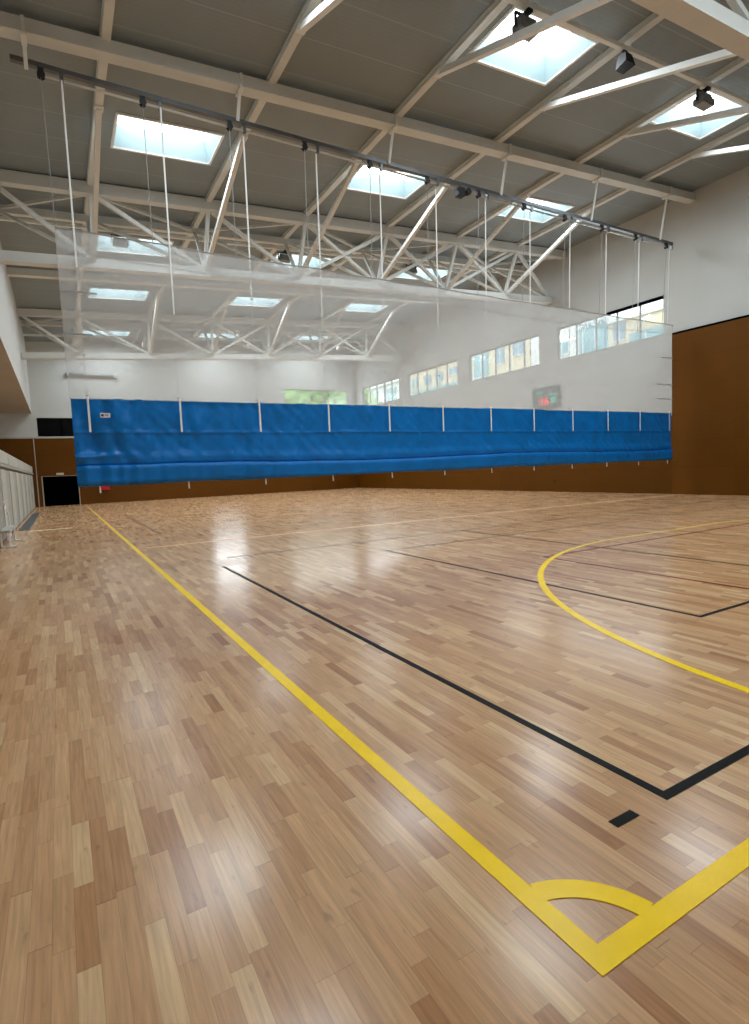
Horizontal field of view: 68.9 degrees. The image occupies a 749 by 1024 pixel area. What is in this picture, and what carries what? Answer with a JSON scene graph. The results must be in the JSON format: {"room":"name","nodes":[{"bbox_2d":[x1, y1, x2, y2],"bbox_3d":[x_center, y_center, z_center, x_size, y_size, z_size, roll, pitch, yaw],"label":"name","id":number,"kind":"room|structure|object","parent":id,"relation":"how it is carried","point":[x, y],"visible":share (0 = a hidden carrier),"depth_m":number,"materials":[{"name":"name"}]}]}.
{"room":"sports hall","nodes":[
{"label":"sports hall","id":0,"kind":"room"},
{"bbox_2d":[0,241,30,410],"bbox_3d":[-10.269,-7.488,14.348,0.001,4.587,47.800,-5,5,-30],"label":"wall","id":1,"kind":"structure","parent":0,"point":[11,333],"depth_m":22.95,"materials":[{"name":"white paint"}]},
{"bbox_2d":[0,337,30,412],"bbox_3d":[-11.637,-5.077,13.692,3.380,0.001,47.800,-5,5,-30],"label":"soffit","id":2,"kind":"structure","parent":1,"relation":"attached to","point":[12,398],"depth_m":26.23,"materials":[{"name":"paint"}]},
{"bbox_2d":[0,341,356,499],"bbox_3d":[-13.322,-7.139,40.375,27.200,12.116,0.250,-5,5,-30],"label":"wall","id":3,"kind":"structure","parent":0,"point":[51,390],"depth_m":39.27,"materials":[{"name":"white paint"}]},
{"bbox_2d":[33,439,39,506],"bbox_3d":[-21.941,-2.534,35.459,0.060,4.430,0.015,-5,5,-30],"label":"trim","id":4,"kind":"structure","parent":3,"relation":"attached to","point":[33,439],"depth_m":35.46,"materials":[{"name":"paint"}]},
{"bbox_2d":[0,437,73,438],"bbox_3d":[-13.203,-5.542,40.348,27.140,0.070,0.070,-5,5,-30],"label":"trim","id":5,"kind":"structure","parent":3,"relation":"attached to","point":[32,437],"depth_m":35.41,"materials":[{"name":"paint"}]},
{"bbox_2d":[36,418,73,436],"bbox_3d":[-20.735,-5.602,36.178,2.720,1.210,0.080,-5,5,-30],"label":"window","id":6,"kind":"structure","parent":3,"relation":"in","point":[46,427],"depth_m":35.98,"materials":[{"name":"black glass"}]},
{"bbox_2d":[41,475,80,506],"bbox_3d":[-20.817,-1.419,36.320,2.150,1.980,0.325,-5,5,-30],"label":"door","id":7,"kind":"structure","parent":3,"relation":"in","point":[59,490],"depth_m":36.41,"materials":[{"name":"paint"}]},
{"bbox_2d":[66,371,115,377],"bbox_3d":[-18.995,-9.203,36.680,2.930,0.280,0.270,-5,5,-30],"label":"case","id":8,"kind":"object","parent":3,"relation":"attached to","point":[67,372],"visible":1,"depth_m":36.60,"materials":[{"name":"white paint"}]},
{"bbox_2d":[101,486,109,489],"bbox_3d":[-18.488,-1.850,37.383,0.660,0.720,0.200,-5,5,-30],"label":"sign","id":9,"kind":"object","parent":3,"relation":"attached to","point":[102,487],"visible":0.3,"depth_m":37.36,"materials":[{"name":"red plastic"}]},
{"bbox_2d":[0,438,359,506],"bbox_3d":[-13.117,-3.302,40.539,27.140,4.430,0.040,-5,5,-30],"label":"wall panel","id":10,"kind":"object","parent":3,"relation":"attached to","point":[53,455],"depth_m":38.63,"materials":[{"name":"brown wood"}]},
{"bbox_2d":[284,389,347,404],"bbox_3d":[-4.781,-9.390,45.148,5.650,1.340,0.080,-5,5,-30],"label":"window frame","id":11,"kind":"structure","parent":3,"relation":"in","point":[284,389],"depth_m":45.11,"materials":[{"name":"white metal"}]},
{"bbox_2d":[0,488,748,1023],"bbox_3d":[-1.792,-0.031,21.504,27.400,0.001,51.000,-5,5,-30],"label":"floor","id":12,"kind":"structure","parent":0,"point":[184,840],"depth_m":3.05,"materials":[{"name":"brown wood"}]},
{"bbox_2d":[0,525,20,547],"bbox_3d":[-9.589,0.634,14.401,0.332,0.437,1.930,-5,5,-30],"label":"bench","id":13,"kind":"object","parent":12,"relation":"on","point":[7,529],"visible":1,"depth_m":13.74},
{"bbox_2d":[0,450,34,541],"bbox_3d":[-16.997,-0.934,23.892,2.982,2.570,24.000,-5,5,-30],"label":"seating","id":14,"kind":"object","parent":12,"relation":"on","point":[17,498],"visible":0.94,"depth_m":19.61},
{"bbox_2d":[18,513,39,530],"bbox_3d":[-14.766,0.336,23.516,0.320,0.015,11.600,-5,5,-30],"label":"floor mat","id":15,"kind":"object","parent":12,"relation":"on","point":[27,525],"visible":1,"depth_m":21.84,"materials":[{"name":"rubber"}]},
{"bbox_2d":[126,516,158,533],"bbox_3d":[-8.414,0.397,19.556,0.050,0.005,9.000,-5,5,-30],"label":"court line","id":16,"kind":"object","parent":12,"relation":"on","point":[126,516],"visible":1,"depth_m":18.45,"materials":[{"name":"paint"}]},
{"bbox_2d":[86,505,619,976],"bbox_3d":[-9.204,0.477,18.956,0.083,0.005,39.857,-5,5,-30],"label":"court line","id":17,"kind":"object","parent":12,"relation":"on","point":[598,958],"visible":1,"depth_m":2.42,"materials":[{"name":"yellow paint"}]},
{"bbox_2d":[167,495,583,532],"bbox_3d":[1.633,-0.065,20.155,18.003,0.004,0.050,-5,5,-30],"label":"court line","id":18,"kind":"object","parent":12,"relation":"on","point":[583,495],"visible":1,"depth_m":18.69,"materials":[{"name":"paint"}]},
{"bbox_2d":[149,495,669,547],"bbox_3d":[3.590,0.060,17.563,20.400,0.004,0.080,-5,5,-30],"label":"court line","id":19,"kind":"object","parent":12,"relation":"on","point":[667,495],"visible":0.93,"depth_m":15.43,"materials":[{"name":"paint"}]},
{"bbox_2d":[222,566,673,799],"bbox_3d":[-0.632,1.149,6.069,0.050,0.005,8.099,-5,5,-30],"label":"court line","id":20,"kind":"object","parent":12,"relation":"on","point":[655,790],"visible":1,"depth_m":3.50,"materials":[{"name":"black paint"}]},
{"bbox_2d":[227,499,726,557],"bbox_3d":[4.814,0.218,14.944,17.700,0.005,0.050,-5,5,-30],"label":"court line","id":21,"kind":"object","parent":12,"relation":"on","point":[724,499],"visible":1,"depth_m":13.12,"materials":[{"name":"paint"}]},
{"bbox_2d":[386,550,703,616],"bbox_3d":[1.740,0.896,8.024,0.045,0.005,6.040,-5,5,-30],"label":"court line","id":22,"kind":"object","parent":12,"relation":"on","point":[386,550],"visible":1,"depth_m":6.78,"materials":[{"name":"black paint"}]},
{"bbox_2d":[389,507,722,550],"bbox_3d":[5.485,0.296,13.616,12.065,0.005,0.045,-5,5,-30],"label":"court line","id":23,"kind":"object","parent":12,"relation":"on","point":[720,507],"visible":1,"depth_m":12.70,"materials":[{"name":"paint"}]},
{"bbox_2d":[530,879,652,916],"bbox_3d":[0.794,1.413,2.014,0.429,0.006,0.137,-1,5,15],"label":"arc","id":24,"kind":"object","parent":12,"relation":"on","point":[547,890],"visible":1,"depth_m":2.02,"materials":[{"name":"yellow paint"}]},
{"bbox_2d":[461,530,748,565],"bbox_3d":[4.362,0.671,9.490,0.050,0.005,8.979,-5,5,-30],"label":"court line","id":25,"kind":"object","parent":12,"relation":"on","point":[461,530],"visible":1,"depth_m":9.49,"materials":[{"name":"black paint"}]},
{"bbox_2d":[608,810,639,827],"bbox_3d":[1.112,1.366,2.434,0.150,0.005,0.048,-5,5,-30],"label":"service mark","id":26,"kind":"object","parent":12,"relation":"on","point":[629,815],"visible":1,"depth_m":2.43,"materials":[{"name":"black paint"}]},
{"bbox_2d":[537,519,748,692],"bbox_3d":[7.826,0.542,9.303,15.022,0.005,5.958,-5,5,-30],"label":"court line","id":27,"kind":"object","parent":12,"relation":"on","point":[540,576],"visible":1,"depth_m":5.15,"materials":[{"name":"yellow paint"}]},
{"bbox_2d":[544,557,748,588],"bbox_3d":[4.177,0.886,6.878,0.050,0.004,5.394,-5,5,-30],"label":"court line","id":28,"kind":"object","parent":12,"relation":"on","point":[544,557],"visible":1,"depth_m":7.45,"materials":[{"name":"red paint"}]},
{"bbox_2d":[544,523,748,556],"bbox_3d":[6.639,0.428,11.362,8.720,0.004,0.050,-5,5,-30],"label":"court line","id":29,"kind":"object","parent":12,"relation":"on","point":[747,523],"visible":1,"depth_m":10.54,"materials":[{"name":"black paint"}]},
{"bbox_2d":[547,520,748,536],"bbox_3d":[6.933,0.448,10.961,0.050,0.005,8.979,-5,5,-30],"label":"court line","id":30,"kind":"object","parent":12,"relation":"on","point":[547,520],"visible":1,"depth_m":12.28,"materials":[{"name":"paint"}]},
{"bbox_2d":[598,838,748,963],"bbox_3d":[9.360,0.687,6.692,19.873,0.005,0.083,-5,5,-30],"label":"court line","id":31,"kind":"object","parent":12,"relation":"on","point":[631,937],"visible":1,"depth_m":1.95,"materials":[{"name":"yellow paint"}]},
{"bbox_2d":[624,512,739,518],"bbox_3d":[9.556,0.220,12.461,0.050,0.005,8.979,-5,5,-30],"label":"court line","id":32,"kind":"object","parent":12,"relation":"on","point":[624,512],"visible":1,"depth_m":14.67,"materials":[{"name":"paint"}]},
{"bbox_2d":[664,745,748,795],"bbox_3d":[9.190,0.665,7.057,18.003,0.005,0.050,-5,5,-30],"label":"court line","id":33,"kind":"object","parent":12,"relation":"on","point":[732,758],"visible":1,"depth_m":2.76,"materials":[{"name":"black paint"}]},
{"bbox_2d":[699,601,748,616],"bbox_3d":[8.477,0.585,8.429,12.065,0.005,0.045,-5,5,-30],"label":"court line","id":34,"kind":"object","parent":12,"relation":"on","point":[747,602],"visible":1,"depth_m":5.64,"materials":[{"name":"black paint"}]},
{"bbox_2d":[0,0,748,346],"bbox_3d":[-1.445,-11.120,19.265,27.450,1.647,48.250,-5,5,-30],"label":"ceiling","id":35,"kind":"structure","parent":0,"point":[373,54],"depth_m":15.39,"materials":[{"name":"grey metal"}]},
{"bbox_2d":[72,0,114,339],"bbox_3d":[-8.002,-10.011,15.515,0.210,0.140,47.800,-5,5,-30],"label":"beam","id":36,"kind":"structure","parent":35,"relation":"attached to","point":[107,11],"depth_m":13.04,"materials":[{"name":"beige metal"}]},
{"bbox_2d":[82,330,130,337],"bbox_3d":[-17.139,-11.667,34.828,2.741,0.858,1.829,-5,5,-30],"label":"skylight","id":37,"kind":"object","parent":35,"relation":"attached to","point":[117,333],"visible":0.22,"depth_m":35.39,"materials":[{"name":"glass"}]},
{"bbox_2d":[87,287,149,300],"bbox_3d":[-12.846,-11.252,27.388,2.741,0.858,1.722,-5,5,-30],"label":"skylight","id":38,"kind":"object","parent":35,"relation":"attached to","point":[102,293],"visible":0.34,"depth_m":27.97,"materials":[{"name":"glass"}]},
{"bbox_2d":[97,233,173,256],"bbox_3d":[-9.601,-10.939,21.765,2.741,0.858,1.722,-5,5,-30],"label":"skylight","id":39,"kind":"object","parent":35,"relation":"attached to","point":[104,244],"visible":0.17,"depth_m":22.38,"materials":[{"name":"glass"}]},
{"bbox_2d":[110,112,224,165],"bbox_3d":[-5.730,-10.565,15.055,2.741,0.858,1.668,-5,5,-30],"label":"skylight","id":40,"kind":"object","parent":35,"relation":"attached to","point":[181,142],"visible":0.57,"depth_m":15.55,"materials":[{"name":"glass"}]},
{"bbox_2d":[195,333,239,339],"bbox_3d":[-11.020,-12.624,38.306,2.678,0.858,1.829,-5,5,-30],"label":"skylight","id":41,"kind":"object","parent":35,"relation":"attached to","point":[201,335],"visible":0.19,"depth_m":38.81,"materials":[{"name":"glass"}]},
{"bbox_2d":[131,0,321,344],"bbox_3d":[-4.912,-10.494,17.271,0.210,0.140,47.800,-5,5,-30],"label":"beam","id":42,"kind":"structure","parent":35,"relation":"attached to","point":[293,38],"depth_m":14.13,"materials":[{"name":"beige metal"}]},
{"bbox_2d":[228,296,283,306],"bbox_3d":[-6.727,-12.209,30.865,2.678,0.858,1.722,-5,5,-30],"label":"skylight","id":43,"kind":"object","parent":35,"relation":"attached to","point":[238,300],"visible":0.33,"depth_m":31.47,"materials":[{"name":"glass"}]},
{"bbox_2d":[268,253,333,270],"bbox_3d":[-3.482,-11.895,25.242,2.678,0.858,1.722,-5,5,-30],"label":"skylight","id":44,"kind":"object","parent":35,"relation":"attached to","point":[314,262],"visible":0.15,"depth_m":25.96,"materials":[{"name":"glass"}]},
{"bbox_2d":[296,335,327,341],"bbox_3d":[-4.961,-13.571,41.749,2.720,0.858,1.829,-5,5,-30],"label":"skylight","id":45,"kind":"object","parent":35,"relation":"attached to","point":[304,337],"visible":0.06,"depth_m":42.45,"materials":[{"name":"glass"}]},
{"bbox_2d":[184,0,508,345],"bbox_3d":[-1.822,-10.977,19.027,0.210,0.140,47.800,-5,5,-30],"label":"roof beam","id":46,"kind":"structure","parent":35,"relation":"attached to","point":[497,6],"depth_m":14.21,"materials":[{"name":"beige metal"}]},
{"bbox_2d":[345,303,389,312],"bbox_3d":[-0.668,-13.156,34.308,2.720,0.858,1.722,-5,5,-30],"label":"skylight","id":47,"kind":"object","parent":35,"relation":"attached to","point":[354,307],"visible":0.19,"depth_m":35.04,"materials":[{"name":"glass"}]},
{"bbox_2d":[340,162,430,199],"bbox_3d":[0.389,-11.521,18.532,2.678,0.858,1.668,-5,5,-30],"label":"skylight","id":48,"kind":"object","parent":35,"relation":"attached to","point":[393,185],"visible":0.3,"depth_m":19.20,"materials":[{"name":"glass"}]},
{"bbox_2d":[395,266,447,280],"bbox_3d":[2.576,-12.842,28.685,2.720,0.858,1.722,-5,5,-30],"label":"skylight","id":49,"kind":"object","parent":35,"relation":"attached to","point":[442,272],"visible":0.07,"depth_m":29.39,"materials":[{"name":"glass"}]},
{"bbox_2d":[233,12,663,346],"bbox_3d":[1.268,-11.460,20.782,0.210,0.140,47.800,-5,5,-30],"label":"roof beam","id":50,"kind":"structure","parent":35,"relation":"attached to","point":[653,19],"depth_m":15.32,"materials":[{"name":"beige metal"}]},
{"bbox_2d":[277,57,748,346],"bbox_3d":[4.357,-11.943,22.538,0.210,0.140,47.800,-5,5,-30],"label":"roof purlin","id":51,"kind":"structure","parent":35,"relation":"attached to","point":[739,62],"depth_m":17.32,"materials":[{"name":"beige metal"}]},
{"bbox_2d":[467,5,598,85],"bbox_3d":[3.684,-11.203,12.822,2.678,0.858,1.668,-5,5,-30],"label":"skylight","id":52,"kind":"object","parent":35,"relation":"attached to","point":[540,60],"visible":0.45,"depth_m":13.44,"materials":[{"name":"glass"}]},
{"bbox_2d":[321,122,748,347],"bbox_3d":[7.447,-12.426,24.294,0.210,0.140,47.800,-5,5,-30],"label":"roof purlin","id":53,"kind":"structure","parent":35,"relation":"attached to","point":[744,127],"depth_m":21.03,"materials":[{"name":"beige metal"}]},
{"bbox_2d":[497,197,574,223],"bbox_3d":[6.448,-12.468,21.976,2.720,0.858,1.668,-5,5,-30],"label":"skylight","id":54,"kind":"object","parent":35,"relation":"attached to","point":[537,217],"visible":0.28,"depth_m":22.68,"materials":[{"name":"glass"}]},
{"bbox_2d":[503,0,748,105],"bbox_3d":[4.600,-10.520,11.950,23.786,1.529,0.100,-5,5,-30],"label":"conduit","id":55,"kind":"object","parent":35,"relation":"attached to","point":[538,10],"visible":1,"depth_m":12.56,"materials":[{"name":"white metal"}]},
{"bbox_2d":[512,7,537,41],"bbox_3d":[3.106,-10.027,11.225,0.588,0.412,0.315,-5,5,-30],"label":"floodlight","id":56,"kind":"object","parent":55,"relation":"hanging from","point":[522,20],"visible":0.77,"depth_m":11.09,"materials":[{"name":"black metal"}]},
{"bbox_2d":[615,50,634,73],"bbox_3d":[5.793,-10.458,12.641,0.352,0.374,0.301,-5,5,-30],"label":"loudspeaker","id":57,"kind":"object","parent":55,"relation":"hanging from","point":[625,61],"visible":1,"depth_m":12.59,"materials":[{"name":"black plastic"}]},
{"bbox_2d":[627,53,633,62],"bbox_3d":[5.863,-10.412,12.526,0.282,0.166,0.028,-5,5,-30],"label":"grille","id":58,"kind":"object","parent":57,"relation":"attached to","point":[630,59],"depth_m":12.53,"materials":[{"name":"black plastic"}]},
{"bbox_2d":[693,86,714,111],"bbox_3d":[8.672,-10.897,14.388,0.588,0.412,0.315,-5,5,-30],"label":"floodlight","id":59,"kind":"object","parent":55,"relation":"hanging from","point":[703,101],"visible":1,"depth_m":14.28,"materials":[{"name":"black metal"}]},
{"bbox_2d":[650,90,748,139],"bbox_3d":[9.742,-12.150,16.265,2.720,0.858,1.668,-5,5,-30],"label":"skylight","id":60,"kind":"object","parent":35,"relation":"attached to","point":[698,131],"visible":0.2,"depth_m":16.92,"materials":[{"name":"glass"}]},
{"bbox_2d":[354,166,748,415],"bbox_3d":[10.488,-7.025,26.494,0.250,12.131,48.050,-5,5,-30],"label":"wall","id":61,"kind":"structure","parent":0,"point":[708,263],"depth_m":25.55,"materials":[{"name":"white paint"}]},
{"bbox_2d":[23,334,373,342],"bbox_3d":[-10.300,-11.960,37.775,23.786,1.529,0.100,-5,5,-30],"label":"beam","id":62,"kind":"structure","parent":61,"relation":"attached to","point":[138,336],"depth_m":36.13,"materials":[{"name":"white metal"}]},
{"bbox_2d":[72,337,76,346],"bbox_3d":[-18.341,-10.379,33.409,0.260,0.557,0.421,-5,5,-30],"label":"spotlight","id":63,"kind":"object","parent":62,"relation":"hanging from","point":[74,342],"visible":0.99,"depth_m":33.30,"materials":[{"name":"grey metal"}]},
{"bbox_2d":[142,338,146,347],"bbox_3d":[-14.889,-10.918,35.371,0.260,0.557,0.421,-5,5,-30],"label":"spotlight","id":64,"kind":"object","parent":62,"relation":"hanging from","point":[144,345],"visible":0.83,"depth_m":35.27,"materials":[{"name":"grey metal"}]},
{"bbox_2d":[17,293,404,360],"bbox_3d":[-7.664,-10.776,33.346,23.820,3.921,6.010,-5,5,-30],"label":"roof truss","id":65,"kind":"object","parent":61,"relation":"attached to","point":[24,313],"visible":0.97,"depth_m":33.08,"materials":[{"name":"beige metal"}]},
{"bbox_2d":[6,267,461,304],"bbox_3d":[-4.913,-11.538,28.424,23.817,1.709,0.320,-5,5,-30],"label":"cross beam","id":66,"kind":"structure","parent":61,"relation":"attached to","point":[11,272],"depth_m":26.48,"materials":[{"name":"beige metal"}]},
{"bbox_2d":[0,216,523,275],"bbox_3d":[-2.114,-11.169,23.587,23.786,1.529,0.100,-5,5,-30],"label":"conduit","id":67,"kind":"object","parent":61,"relation":"attached to","point":[2,218],"visible":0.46,"depth_m":21.20,"materials":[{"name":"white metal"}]},
{"bbox_2d":[111,234,128,247],"bbox_3d":[-9.175,-9.805,19.698,0.588,0.412,0.315,-5,5,-30],"label":"floodlight","id":68,"kind":"object","parent":67,"relation":"hanging from","point":[116,242],"visible":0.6,"depth_m":19.61,"materials":[{"name":"grey metal"}]},
{"bbox_2d":[278,250,291,262],"bbox_3d":[-3.738,-10.655,22.788,0.588,0.412,0.315,-5,5,-30],"label":"floodlight","id":69,"kind":"object","parent":67,"relation":"hanging from","point":[283,257],"visible":0.74,"depth_m":22.67,"materials":[{"name":"black metal"}]},
{"bbox_2d":[406,264,416,273],"bbox_3d":[1.742,-11.512,25.902,0.588,0.412,0.315,-5,5,-30],"label":"floodlight","id":70,"kind":"object","parent":67,"relation":"hanging from","point":[414,269],"visible":0.49,"depth_m":25.81,"materials":[{"name":"black metal"}]},
{"bbox_2d":[0,103,594,304],"bbox_3d":[-0.306,-10.184,20.576,23.820,3.681,6.510,-5,5,-30],"label":"roof truss","id":71,"kind":"object","parent":61,"relation":"attached to","point":[104,194],"visible":0.98,"depth_m":19.97,"materials":[{"name":"beige metal"}]},
{"bbox_2d":[0,11,695,203],"bbox_3d":[2.335,-10.838,15.862,23.817,1.709,0.320,-5,5,-30],"label":"cross beam","id":72,"kind":"structure","parent":61,"relation":"attached to","point":[42,34],"depth_m":13.26,"materials":[{"name":"beige metal"}]},
{"bbox_2d":[9,14,672,249],"bbox_3d":[2.377,-10.524,16.037,22.020,2.166,0.610,-5,5,-30],"label":"rail","id":73,"kind":"object","parent":72,"relation":"hanging from","point":[462,190],"visible":0.98,"depth_m":13.96,"materials":[{"name":"metal"}]},
{"bbox_2d":[40,78,673,492],"bbox_3d":[2.729,-5.419,16.776,21.588,8.491,0.251,-5,5,-30],"label":"curtain","id":74,"kind":"object","parent":73,"relation":"hanging from","point":[117,442],"visible":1,"depth_m":14.54,"materials":[{"name":"fabric"}]},
{"bbox_2d":[363,378,398,404],"bbox_3d":[0.504,-9.434,43.526,0.080,1.590,5.720,-5,5,-30],"label":"window","id":75,"kind":"structure","parent":61,"relation":"in","point":[396,378],"depth_m":43.74,"materials":[{"name":"white metal"}]},
{"bbox_2d":[408,360,457,396],"bbox_3d":[3.959,-9.100,37.539,0.080,1.590,5.720,-5,5,-30],"label":"window","id":76,"kind":"structure","parent":61,"relation":"in","point":[446,364],"depth_m":37.98,"materials":[{"name":"white metal"}]},
{"bbox_2d":[470,335,538,381],"bbox_3d":[7.406,-8.767,31.566,0.080,1.590,5.730,-5,5,-30],"label":"window","id":77,"kind":"structure","parent":61,"relation":"in","point":[537,335],"depth_m":31.95,"materials":[{"name":"white metal"}]},
{"bbox_2d":[359,416,671,493],"bbox_3d":[5.648,-3.088,35.237,0.060,3.300,27.970,-5,5,-30],"label":"wall panel","id":78,"kind":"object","parent":61,"relation":"attached to","point":[651,477],"depth_m":28.99,"materials":[{"name":"brown wood"}]},
{"bbox_2d":[295,0,748,158],"bbox_3d":[4.694,-9.760,11.902,23.820,3.561,5.610,-5,5,-30],"label":"roof truss","id":79,"kind":"object","parent":61,"relation":"attached to","point":[710,20],"visible":1,"depth_m":10.46,"materials":[{"name":"beige metal"}]},
{"bbox_2d":[532,384,559,408],"bbox_3d":[9.032,-6.038,28.801,0.125,1.080,1.840,-5,5,-30],"label":"scoreboard","id":80,"kind":"object","parent":61,"relation":"attached to","point":[545,397],"visible":1,"depth_m":28.70,"materials":[{"name":"grey plastic"}]},
{"bbox_2d":[558,296,663,359],"bbox_3d":[10.822,-8.443,25.533,0.190,1.620,5.710,-5,5,-30],"label":"window","id":81,"kind":"structure","parent":61,"relation":"in","point":[640,304],"depth_m":25.06,"materials":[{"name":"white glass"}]},
{"bbox_2d":[672,317,748,495],"bbox_3d":[17.493,-3.587,14.418,0.100,6.620,19.830,-5,5,-30],"label":"wall panel","id":82,"kind":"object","parent":61,"relation":"attached to","point":[710,364],"depth_m":21.57,"materials":[{"name":"brown wood"}]},
{"bbox_2d":[672,314,748,334],"bbox_3d":[17.353,-6.923,14.152,0.105,0.080,19.830,-5,5,-30],"label":"trim","id":83,"kind":"structure","parent":61,"relation":"attached to","point":[744,316],"depth_m":21.32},
{"label":"outside","id":84,"kind":"structure","parent":0,"visible":0},
{"label":"ground","id":85,"kind":"structure","parent":84,"visible":0},
{"bbox_2d":[285,390,316,403],"bbox_3d":[-7.892,-8.334,55.365,5.339,12.174,5.380,-5,5,-30],"label":"tree","id":86,"kind":"object","parent":85,"relation":"on","point":[290,395],"visible":0.3,"depth_m":53.11,"materials":[{"name":"green plant"}]},
{"bbox_2d":[314,391,335,403],"bbox_3d":[-6.194,-10.565,68.359,6.641,14.419,6.485,-5,5,-30],"label":"tree","id":87,"kind":"object","parent":85,"relation":"on","point":[329,394],"visible":0.09,"depth_m":65.84,"materials":[{"name":"green plant"}]},
{"bbox_2d":[332,388,369,404],"bbox_3d":[-2.697,-8.211,58.683,4.424,10.976,4.467,-5,5,-30],"label":"tree","id":88,"kind":"object","parent":85,"relation":"on","point":[340,396],"visible":0.16,"depth_m":56.92,"materials":[{"name":"green plant"}]},
{"bbox_2d":[369,392,382,404],"bbox_3d":[0.437,-8.845,65.508,4.058,10.898,4.008,-5,5,-30],"label":"tree","id":89,"kind":"object","parent":85,"relation":"on","point":[373,399],"visible":0.05,"depth_m":64.02,"materials":[{"name":"green plant"}]},
{"bbox_2d":[368,379,398,401],"bbox_3d":[4.127,-10.909,76.904,9.450,12.900,14.000,-5,5,-30],"label":"building","id":90,"kind":"structure","parent":85,"relation":"on","point":[395,383],"depth_m":71.18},
{"bbox_2d":[410,361,457,395],"bbox_3d":[10.481,-10.543,65.854,9.450,13.400,11.500,-5,5,-30],"label":"building","id":91,"kind":"structure","parent":85,"relation":"on","point":[452,367],"depth_m":62.43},
{"bbox_2d":[472,339,530,379],"bbox_3d":[15.779,-11.073,56.513,9.450,15.500,9.900,-5,5,-30],"label":"building","id":92,"kind":"structure","parent":85,"relation":"on","point":[517,349],"depth_m":52.87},
{"bbox_2d":[531,327,568,365],"bbox_3d":[19.348,-10.728,50.328,9.450,15.500,4.360,-5,5,-30],"label":"building","id":93,"kind":"structure","parent":85,"relation":"on","point":[564,333],"depth_m":46.66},
{"bbox_2d":[570,299,663,356],"bbox_3d":[21.374,-11.028,46.741,9.450,16.500,3.800,-5,5,-30],"label":"building","id":94,"kind":"structure","parent":85,"relation":"on","point":[586,337],"depth_m":44.13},
{"bbox_2d":[607,305,663,346],"bbox_3d":[24.502,-8.742,41.622,9.450,12.500,8.400,-5,5,-30],"label":"building","id":95,"kind":"structure","parent":85,"relation":"on","point":[626,335],"depth_m":40.61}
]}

